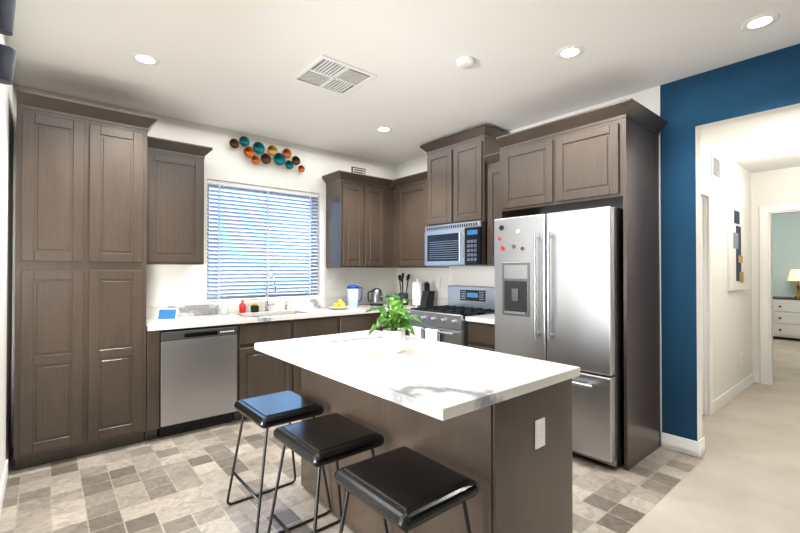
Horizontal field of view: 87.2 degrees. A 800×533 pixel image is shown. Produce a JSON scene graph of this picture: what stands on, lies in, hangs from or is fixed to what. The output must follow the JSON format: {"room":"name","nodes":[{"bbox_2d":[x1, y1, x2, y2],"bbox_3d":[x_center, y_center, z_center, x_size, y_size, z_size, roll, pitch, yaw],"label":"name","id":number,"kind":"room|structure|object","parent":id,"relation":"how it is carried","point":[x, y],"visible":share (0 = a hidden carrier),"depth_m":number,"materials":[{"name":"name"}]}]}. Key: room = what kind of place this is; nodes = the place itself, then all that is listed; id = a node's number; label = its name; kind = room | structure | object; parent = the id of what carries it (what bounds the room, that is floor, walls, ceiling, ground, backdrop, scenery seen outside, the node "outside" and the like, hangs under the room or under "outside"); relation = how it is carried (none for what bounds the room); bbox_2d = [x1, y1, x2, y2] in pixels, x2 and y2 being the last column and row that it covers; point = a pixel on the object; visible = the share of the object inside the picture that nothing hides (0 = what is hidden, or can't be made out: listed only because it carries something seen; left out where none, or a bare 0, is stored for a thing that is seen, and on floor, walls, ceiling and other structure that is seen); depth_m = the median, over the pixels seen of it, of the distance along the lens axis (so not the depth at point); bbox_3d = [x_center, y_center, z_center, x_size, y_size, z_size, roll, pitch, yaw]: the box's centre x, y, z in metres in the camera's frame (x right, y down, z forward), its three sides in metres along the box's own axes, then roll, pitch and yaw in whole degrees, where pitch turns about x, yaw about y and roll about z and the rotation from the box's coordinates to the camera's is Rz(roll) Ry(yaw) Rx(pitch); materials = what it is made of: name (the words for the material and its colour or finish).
{"room":"kitchen","nodes":[
{"label":"kitchen","id":0,"kind":"room"},
{"bbox_2d":[0,34,13,482],"bbox_3d":[-0.147,-0.040,-0.228,0.120,2.810,9.000,0,-1,-40],"label":"wall","id":1,"kind":"structure","parent":0,"point":[6,167],"depth_m":2.73,"materials":[{"name":"white paint"}]},
{"bbox_2d":[0,459,7,516],"bbox_3d":[-2.123,1.330,2.210,0.014,0.115,1.495,0,-1,-40],"label":"baseboard","id":2,"kind":"structure","parent":1,"relation":"attached to","point":[4,478],"depth_m":2.53,"materials":[{"name":"white"}]},
{"bbox_2d":[0,0,16,84],"bbox_3d":[-1.674,-0.987,1.763,0.097,0.500,0.120,0,-1,-40],"label":"wall sconce","id":3,"kind":"object","parent":1,"relation":"attached to","point":[7,53],"visible":1,"depth_m":1.75,"materials":[{"name":"black metal"}]},
{"bbox_2d":[11,85,396,446],"bbox_3d":[-1.694,0.002,4.450,4.420,2.810,0.150,0,-1,-40],"label":"wall","id":4,"kind":"structure","parent":0,"point":[224,160],"depth_m":4.40,"materials":[{"name":"white paint"}]},
{"bbox_2d":[147,136,212,264],"bbox_3d":[-2.042,-0.553,3.807,0.544,1.070,0.385,0,-1,-40],"label":"upper cabinet","id":5,"kind":"object","parent":4,"relation":"attached to","point":[175,202],"visible":0.77,"depth_m":3.67,"materials":[{"name":"brown wood"}]},
{"bbox_2d":[207,184,315,299],"bbox_3d":[-1.512,-0.256,4.670,1.260,1.230,0.048,0,-1,-40],"label":"window","id":6,"kind":"structure","parent":4,"relation":"in","point":[255,296],"depth_m":4.64,"materials":[{"name":"white"}]},
{"bbox_2d":[207,179,318,301],"bbox_3d":[-1.462,-0.257,4.611,1.248,1.224,0.055,0,-1,-40],"label":"window blinds","id":7,"kind":"object","parent":6,"relation":"attached to","point":[218,276],"visible":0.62,"depth_m":4.55,"materials":[{"name":"white plastic"}]},
{"bbox_2d":[229,136,304,171],"bbox_3d":[-1.421,-1.209,4.540,0.840,0.275,0.072,0,-1,-40],"label":"bowls","id":8,"kind":"object","parent":4,"relation":"attached to","point":[279,159],"visible":1,"depth_m":4.51,"materials":[{"name":"multicoloured metal"}]},
{"bbox_2d":[146,295,389,317],"bbox_3d":[-1.207,0.430,4.742,3.046,0.100,0.018,0,-1,-40],"label":"backsplash","id":9,"kind":"structure","parent":4,"relation":"attached to","point":[233,308],"depth_m":4.48,"materials":[{"name":"white stone"}]},
{"bbox_2d":[327,279,331,288],"bbox_3d":[-0.848,0.213,5.057,0.075,0.118,0.008,0,-1,-40],"label":"outlet","id":10,"kind":"object","parent":4,"relation":"attached to","point":[329,283],"visible":1,"depth_m":5.05,"materials":[{"name":"white plastic"}]},
{"bbox_2d":[322,170,395,267],"bbox_3d":[-0.365,-0.531,5.218,1.155,1.090,0.386,0,-1,-40],"label":"upper cabinet","id":11,"kind":"object","parent":4,"relation":"attached to","point":[359,220],"visible":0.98,"depth_m":4.96,"materials":[{"name":"brown wood"}]},
{"bbox_2d":[351,166,365,174],"bbox_3d":[-0.504,-1.140,5.111,0.200,0.125,0.018,0,-1,-40],"label":"sign","id":12,"kind":"object","parent":11,"relation":"on","point":[358,170],"visible":0.56,"depth_m":5.10,"materials":[{"name":"grey"}]},
{"bbox_2d":[0,418,703,532],"bbox_3d":[-2.044,1.414,1.887,8.000,0.060,3.700,0,-1,-40],"label":"floor","id":13,"kind":"structure","parent":0,"point":[177,483],"depth_m":2.62,"materials":[{"name":"beige tile"}]},
{"bbox_2d":[14,89,156,470],"bbox_3d":[-2.441,0.112,3.289,0.824,2.570,0.655,0,-1,-40],"label":"pantry cabinet","id":14,"kind":"object","parent":13,"relation":"on","point":[80,287],"visible":1,"depth_m":3.02,"materials":[{"name":"brown wood"}]},
{"bbox_2d":[157,324,236,437],"bbox_3d":[-1.873,0.958,3.775,0.604,0.886,0.620,0,-1,-40],"label":"dishwasher","id":15,"kind":"object","parent":13,"relation":"on","point":[197,377],"visible":0.92,"depth_m":3.53,"materials":[{"name":"silver metal"}]},
{"bbox_2d":[226,390,330,532],"bbox_3d":[-0.695,1.081,2.399,0.436,0.614,0.455,0,-1,-40],"label":"stool","id":16,"kind":"object","parent":13,"relation":"on","point":[267,411],"visible":1,"depth_m":2.32,"materials":[{"name":"black"}]},
{"bbox_2d":[267,413,388,532],"bbox_3d":[-0.341,1.077,1.978,0.436,0.614,0.455,0,-1,-40],"label":"stool","id":17,"kind":"object","parent":13,"relation":"on","point":[319,442],"visible":1,"depth_m":1.91,"materials":[{"name":"black leather"}]},
{"bbox_2d":[304,314,375,336],"bbox_3d":[-0.702,0.966,4.771,0.516,0.889,0.616,0,-1,-40],"label":"base cabinet","id":18,"kind":"object","parent":13,"relation":"on","point":[346,323],"depth_m":4.44,"materials":[{"name":"brown wood"}]},
{"bbox_2d":[146,302,412,329],"bbox_3d":[-1.010,0.498,4.506,3.046,0.040,0.632,0,-1,-40],"label":"countertop","id":19,"kind":"structure","parent":18,"relation":"on","point":[185,320],"depth_m":4.03,"materials":[{"name":"white stone"}]},
{"bbox_2d":[156,308,178,320],"bbox_3d":[-2.025,0.417,3.673,0.170,0.106,0.074,0,-1,-5],"label":"smart display","id":20,"kind":"object","parent":19,"relation":"on","point":[167,314],"visible":1,"depth_m":3.65,"materials":[{"name":"white plastic"}]},
{"bbox_2d":[221,296,227,313],"bbox_3d":[-1.747,0.384,4.183,0.060,0.180,0.065,0,-1,-40],"label":"soap bottle","id":21,"kind":"object","parent":19,"relation":"on","point":[224,307],"visible":1,"depth_m":4.16,"materials":[{"name":"white plastic"}]},
{"bbox_2d":[239,298,245,312],"bbox_3d":[-1.613,0.398,4.303,0.064,0.155,0.067,0,-1,-40],"label":"soap bottle","id":22,"kind":"object","parent":19,"relation":"on","point":[242,306],"visible":1,"depth_m":4.28,"materials":[{"name":"red plastic"}]},
{"bbox_2d":[251,302,258,311],"bbox_3d":[-1.516,0.426,4.381,0.070,0.100,0.060,0,-1,-40],"label":"sponge holder","id":23,"kind":"object","parent":19,"relation":"on","point":[254,307],"visible":0.98,"depth_m":4.36,"materials":[{"name":"black plastic"}]},
{"bbox_2d":[264,274,288,311],"bbox_3d":[-1.277,0.276,4.471,0.262,0.404,0.253,0,-1,-40],"label":"faucet","id":24,"kind":"object","parent":19,"relation":"in","point":[269,306],"depth_m":4.55,"materials":[{"name":"silver metal"}]},
{"bbox_2d":[329,299,348,308],"bbox_3d":[-0.692,0.426,4.761,0.236,0.106,0.236,0,-1,-40],"label":"fruit plate","id":25,"kind":"object","parent":19,"relation":"on","point":[337,306],"visible":1,"depth_m":4.74,"materials":[{"name":"yellow food"}]},
{"bbox_2d":[347,285,361,306],"bbox_3d":[-0.537,0.351,5.035,0.208,0.262,0.140,0,-1,-40],"label":"water pitcher","id":26,"kind":"object","parent":19,"relation":"on","point":[352,295],"visible":1,"depth_m":4.96,"materials":[{"name":"blue plastic"}]},
{"bbox_2d":[367,288,382,305],"bbox_3d":[-0.311,0.376,5.199,0.224,0.215,0.170,0,-1,-40],"label":"kettle","id":27,"kind":"object","parent":19,"relation":"on","point":[376,298],"visible":1,"depth_m":5.15,"materials":[{"name":"silver metal"}]},
{"bbox_2d":[398,273,409,304],"bbox_3d":[0.043,0.283,5.304,0.185,0.402,0.156,0,-1,-40],"label":"utensil crock","id":28,"kind":"object","parent":19,"relation":"on","point":[402,295],"visible":0.83,"depth_m":5.26,"materials":[{"name":"black"}]},
{"bbox_2d":[376,313,388,330],"bbox_3d":[-0.206,0.970,5.189,0.932,0.889,0.616,0,-1,-40],"label":"base cabinet","id":29,"kind":"object","parent":13,"relation":"on","point":[380,328],"depth_m":4.79,"materials":[{"name":"brown wood"}]},
{"bbox_2d":[393,322,408,335],"bbox_3d":[0.237,0.967,4.908,0.616,0.889,0.413,0,-1,-40],"label":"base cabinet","id":30,"kind":"object","parent":13,"relation":"on","point":[406,331],"depth_m":4.65,"materials":[{"name":"brown wood"}]},
{"bbox_2d":[390,306,419,310],"bbox_3d":[0.242,0.501,4.895,0.632,0.040,0.381,0,-1,-40],"label":"countertop","id":31,"kind":"structure","parent":30,"relation":"on","point":[408,308],"depth_m":4.94,"materials":[{"name":"white stone"}]},
{"bbox_2d":[411,280,422,305],"bbox_3d":[0.214,0.322,5.146,0.150,0.322,0.150,0,-1,-40],"label":"paper towel","id":32,"kind":"object","parent":31,"relation":"on","point":[417,288],"visible":0.81,"depth_m":5.09,"materials":[{"name":"white paper"}]},
{"bbox_2d":[420,281,434,306],"bbox_3d":[0.327,0.329,5.005,0.168,0.304,0.100,0,-1,-40],"label":"knife block","id":33,"kind":"object","parent":31,"relation":"on","point":[427,298],"visible":0.96,"depth_m":4.97,"materials":[{"name":"black wood"}]},
{"bbox_2d":[334,446,478,532],"bbox_3d":[0.017,1.073,1.554,0.436,0.614,0.455,0,-1,-40],"label":"stool","id":34,"kind":"object","parent":13,"relation":"on","point":[405,489],"visible":1,"depth_m":1.48,"materials":[{"name":"black leather"}]},
{"bbox_2d":[301,370,572,532],"bbox_3d":[0.076,0.943,2.294,0.587,0.889,1.519,0,-1,-40],"label":"base cabinet","id":35,"kind":"object","parent":13,"relation":"on","point":[496,427],"depth_m":1.74,"materials":[{"name":"brown wood"}]},
{"bbox_2d":[255,330,579,421],"bbox_3d":[-0.030,0.477,2.213,0.890,0.040,1.570,0,-1,-40],"label":"countertop","id":36,"kind":"structure","parent":35,"relation":"on","point":[441,381],"depth_m":1.85,"materials":[{"name":"white stone"}]},
{"bbox_2d":[365,293,421,352],"bbox_3d":[-0.035,0.302,2.272,0.313,0.309,0.310,0,-1,-40],"label":"potted plant","id":37,"kind":"object","parent":36,"relation":"on","point":[394,340],"visible":1,"depth_m":2.23,"materials":[{"name":"green plant"}]},
{"bbox_2d":[408,285,494,346],"bbox_3d":[0.560,0.812,4.413,0.729,1.190,0.756,0,-1,-40],"label":"range","id":38,"kind":"object","parent":13,"relation":"on","point":[448,323],"visible":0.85,"depth_m":4.30,"materials":[{"name":"silver metal"}]},
{"bbox_2d":[468,322,494,351],"bbox_3d":[0.986,0.959,4.019,0.616,0.889,0.383,0,-1,-40],"label":"base cabinet","id":39,"kind":"object","parent":13,"relation":"on","point":[481,331],"depth_m":3.84,"materials":[{"name":"brown wood"}]},
{"bbox_2d":[466,314,494,325],"bbox_3d":[0.980,0.494,4.018,0.632,0.040,0.383,0,-1,-40],"label":"countertop","id":40,"kind":"structure","parent":39,"relation":"on","point":[489,319],"depth_m":3.88,"materials":[{"name":"white stone"}]},
{"bbox_2d":[494,206,623,466],"bbox_3d":[1.359,0.498,3.395,0.802,1.800,0.960,0,-1,-40],"label":"refrigerator","id":41,"kind":"object","parent":13,"relation":"on","point":[558,287],"visible":0.62,"depth_m":3.00,"materials":[{"name":"silver metal"}]},
{"bbox_2d":[496,98,666,470],"bbox_3d":[1.446,0.138,3.433,0.675,2.520,1.109,0,-1,-40],"label":"tall cabinet","id":42,"kind":"object","parent":13,"relation":"on","point":[605,156],"visible":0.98,"depth_m":3.10,"materials":[{"name":"brown wood"}]},
{"bbox_2d":[6,0,799,164],"bbox_3d":[3.360,-1.467,2.869,17.500,0.100,9.200,0,-1,-40],"label":"ceiling","id":43,"kind":"structure","parent":0,"point":[236,65],"depth_m":2.82,"materials":[{"name":"white paint"}]},
{"bbox_2d":[130,52,159,64],"bbox_3d":[-1.736,-1.414,2.866,0.176,0.004,0.176,0,-1,-40],"label":"recessed light","id":44,"kind":"object","parent":43,"relation":"in","point":[144,58],"visible":1,"depth_m":2.85,"materials":[{"name":"white plastic"}]},
{"bbox_2d":[292,55,376,95],"bbox_3d":[-0.492,-1.408,3.128,0.460,0.012,0.460,0,-1,-40],"label":"ceiling vent","id":45,"kind":"object","parent":43,"relation":"in","point":[326,73],"visible":1,"depth_m":3.10,"materials":[{"name":"white metal"}]},
{"bbox_2d":[375,126,391,131],"bbox_3d":[-0.165,-1.401,4.292,0.176,0.004,0.176,0,-1,-40],"label":"recessed light","id":46,"kind":"object","parent":43,"relation":"in","point":[383,129],"visible":1,"depth_m":4.29,"materials":[{"name":"white plastic"}]},
{"bbox_2d":[456,56,474,68],"bbox_3d":[0.453,-1.398,2.891,0.130,0.035,0.130,0,-1,-40],"label":"smoke detector","id":47,"kind":"object","parent":43,"relation":"attached to","point":[465,62],"visible":1,"depth_m":2.86,"materials":[{"name":"white plastic"}]},
{"bbox_2d":[556,45,584,58],"bbox_3d":[1.124,-1.415,2.777,0.176,0.004,0.176,0,-1,-40],"label":"recessed light","id":48,"kind":"object","parent":43,"relation":"in","point":[569,52],"visible":1,"depth_m":2.77,"materials":[{"name":"white plastic"}]},
{"bbox_2d":[740,13,779,30],"bbox_3d":[2.089,-1.418,2.438,0.176,0.004,0.176,0,-1,-40],"label":"recessed light","id":49,"kind":"object","parent":43,"relation":"in","point":[763,20],"visible":1,"depth_m":2.43,"materials":[{"name":"white plastic"}]},
{"bbox_2d":[397,86,799,440],"bbox_3d":[2.897,-0.017,2.335,0.120,2.810,9.000,0,-1,-40],"label":"wall","id":50,"kind":"structure","parent":0,"point":[484,276],"depth_m":3.38,"materials":[{"name":"white paint"}]},
{"bbox_2d":[393,171,448,267],"bbox_3d":[0.226,-0.532,5.113,0.385,1.090,0.653,0,-1,-40],"label":"upper cabinet","id":51,"kind":"object","parent":50,"relation":"attached to","point":[409,208],"visible":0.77,"depth_m":5.00,"materials":[{"name":"brown wood"}]},
{"bbox_2d":[436,277,439,286],"bbox_3d":[0.465,0.194,5.122,0.008,0.118,0.075,0,-1,-40],"label":"light switch","id":52,"kind":"object","parent":50,"relation":"attached to","point":[437,282],"visible":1,"depth_m":5.12,"materials":[{"name":"white plastic"}]},
{"bbox_2d":[433,298,447,305],"bbox_3d":[0.846,0.429,4.655,0.018,0.100,1.528,0,-1,-40],"label":"backsplash","id":53,"kind":"structure","parent":50,"relation":"attached to","point":[437,301],"depth_m":5.06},
{"bbox_2d":[420,124,509,226],"bbox_3d":[0.685,-0.909,4.540,0.425,0.925,0.928,0,-1,-40],"label":"upper cabinet","id":54,"kind":"object","parent":50,"relation":"attached to","point":[456,178],"visible":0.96,"depth_m":4.36,"materials":[{"name":"brown wood"}]},
{"bbox_2d":[425,221,494,266],"bbox_3d":[0.671,-0.223,4.515,0.472,0.442,0.784,0,-1,-40],"label":"microwave","id":55,"kind":"object","parent":54,"relation":"attached to","point":[458,245],"visible":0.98,"depth_m":4.32,"materials":[{"name":"silver metal"}]},
{"bbox_2d":[484,152,499,264],"bbox_3d":[1.081,-0.551,4.099,0.385,1.070,0.360,0,-1,-40],"label":"upper cabinet","id":56,"kind":"object","parent":50,"relation":"attached to","point":[492,161],"visible":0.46,"depth_m":4.08,"materials":[{"name":"brown wood"}]},
{"bbox_2d":[660,43,799,440],"bbox_3d":[3.890,-0.028,1.060,0.004,2.810,5.770,0,-1,-40],"label":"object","id":57,"kind":"structure","parent":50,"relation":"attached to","point":[765,82],"depth_m":3.13,"materials":[{"name":"blue paint"}]},
{"bbox_2d":[628,336,799,532],"bbox_3d":[3.586,1.420,2.575,17.500,0.060,8.500,0,-1,-40],"label":"floor","id":58,"kind":"structure","parent":0,"point":[743,476],"depth_m":2.87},
{"bbox_2d":[773,296,799,338],"bbox_3d":[7.867,1.026,8.145,0.540,0.830,1.440,0,-1,-40],"label":"dresser","id":59,"kind":"object","parent":58,"relation":"on","point":[786,316],"visible":0.52,"depth_m":8.18,"materials":[{"name":"white paint"}]},
{"bbox_2d":[787,270,799,297],"bbox_3d":[7.818,0.336,8.241,0.320,0.550,0.320,0,-1,-40],"label":"table lamp","id":60,"kind":"object","parent":59,"relation":"on","point":[794,275],"visible":1,"depth_m":8.21,"materials":[{"name":"beige fabric"}]},
{"bbox_2d":[700,140,755,415],"bbox_3d":[3.184,0.001,4.276,2.820,2.810,0.120,0,-1,-40],"label":"wall","id":61,"kind":"structure","parent":0,"point":[736,323],"depth_m":4.38,"materials":[{"name":"white paint"}]},
{"bbox_2d":[701,184,712,415],"bbox_3d":[2.555,0.328,3.732,0.970,2.145,0.138,0,-1,-40],"label":"door frame","id":62,"kind":"structure","parent":61,"relation":"attached to","point":[706,307],"depth_m":3.95,"materials":[{"name":"white wood"}]},
{"bbox_2d":[711,153,719,181],"bbox_3d":[3.113,-0.976,4.137,0.280,0.240,0.014,0,-1,-40],"label":"air vent","id":63,"kind":"object","parent":61,"relation":"in","point":[715,167],"visible":0.98,"depth_m":4.10,"materials":[{"name":"white"}]},
{"bbox_2d":[713,373,757,413],"bbox_3d":[3.649,1.351,4.550,1.760,0.115,0.039,0,-1,-40],"label":"baseboard","id":64,"kind":"structure","parent":61,"relation":"attached to","point":[719,402],"depth_m":4.49,"materials":[{"name":"white wood"}]},
{"bbox_2d":[727,178,746,290],"bbox_3d":[3.735,-0.336,4.642,0.730,1.190,0.035,0,-1,-40],"label":"framed picture","id":65,"kind":"object","parent":61,"relation":"attached to","point":[737,229],"visible":1,"depth_m":4.55,"materials":[{"name":"white"}]},
{"bbox_2d":[700,109,799,172],"bbox_3d":[5.113,-1.264,5.847,7.780,0.249,5.260,0,-1,-40],"label":"ceiling","id":66,"kind":"structure","parent":0,"point":[764,143],"depth_m":3.89,"materials":[{"name":"white paint"}]},
{"bbox_2d":[752,166,799,373],"bbox_3d":[4.348,0.009,5.191,0.120,2.810,5.500,0,-1,-40],"label":"wall","id":67,"kind":"structure","parent":0,"point":[779,186],"depth_m":5.08,"materials":[{"name":"white paint"}]},
{"bbox_2d":[759,202,799,384],"bbox_3d":[4.718,0.338,4.735,0.138,2.145,1.000,0,-1,-40],"label":"door frame","id":68,"kind":"structure","parent":67,"relation":"attached to","point":[766,295],"depth_m":5.03,"materials":[{"name":"white wood"}]},
{"bbox_2d":[772,212,799,296],"bbox_3d":[8.127,0.038,8.373,0.100,2.810,5.500,0,-1,-40],"label":"wall","id":69,"kind":"structure","parent":0,"point":[785,243],"depth_m":8.58,"materials":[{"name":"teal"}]}
]}

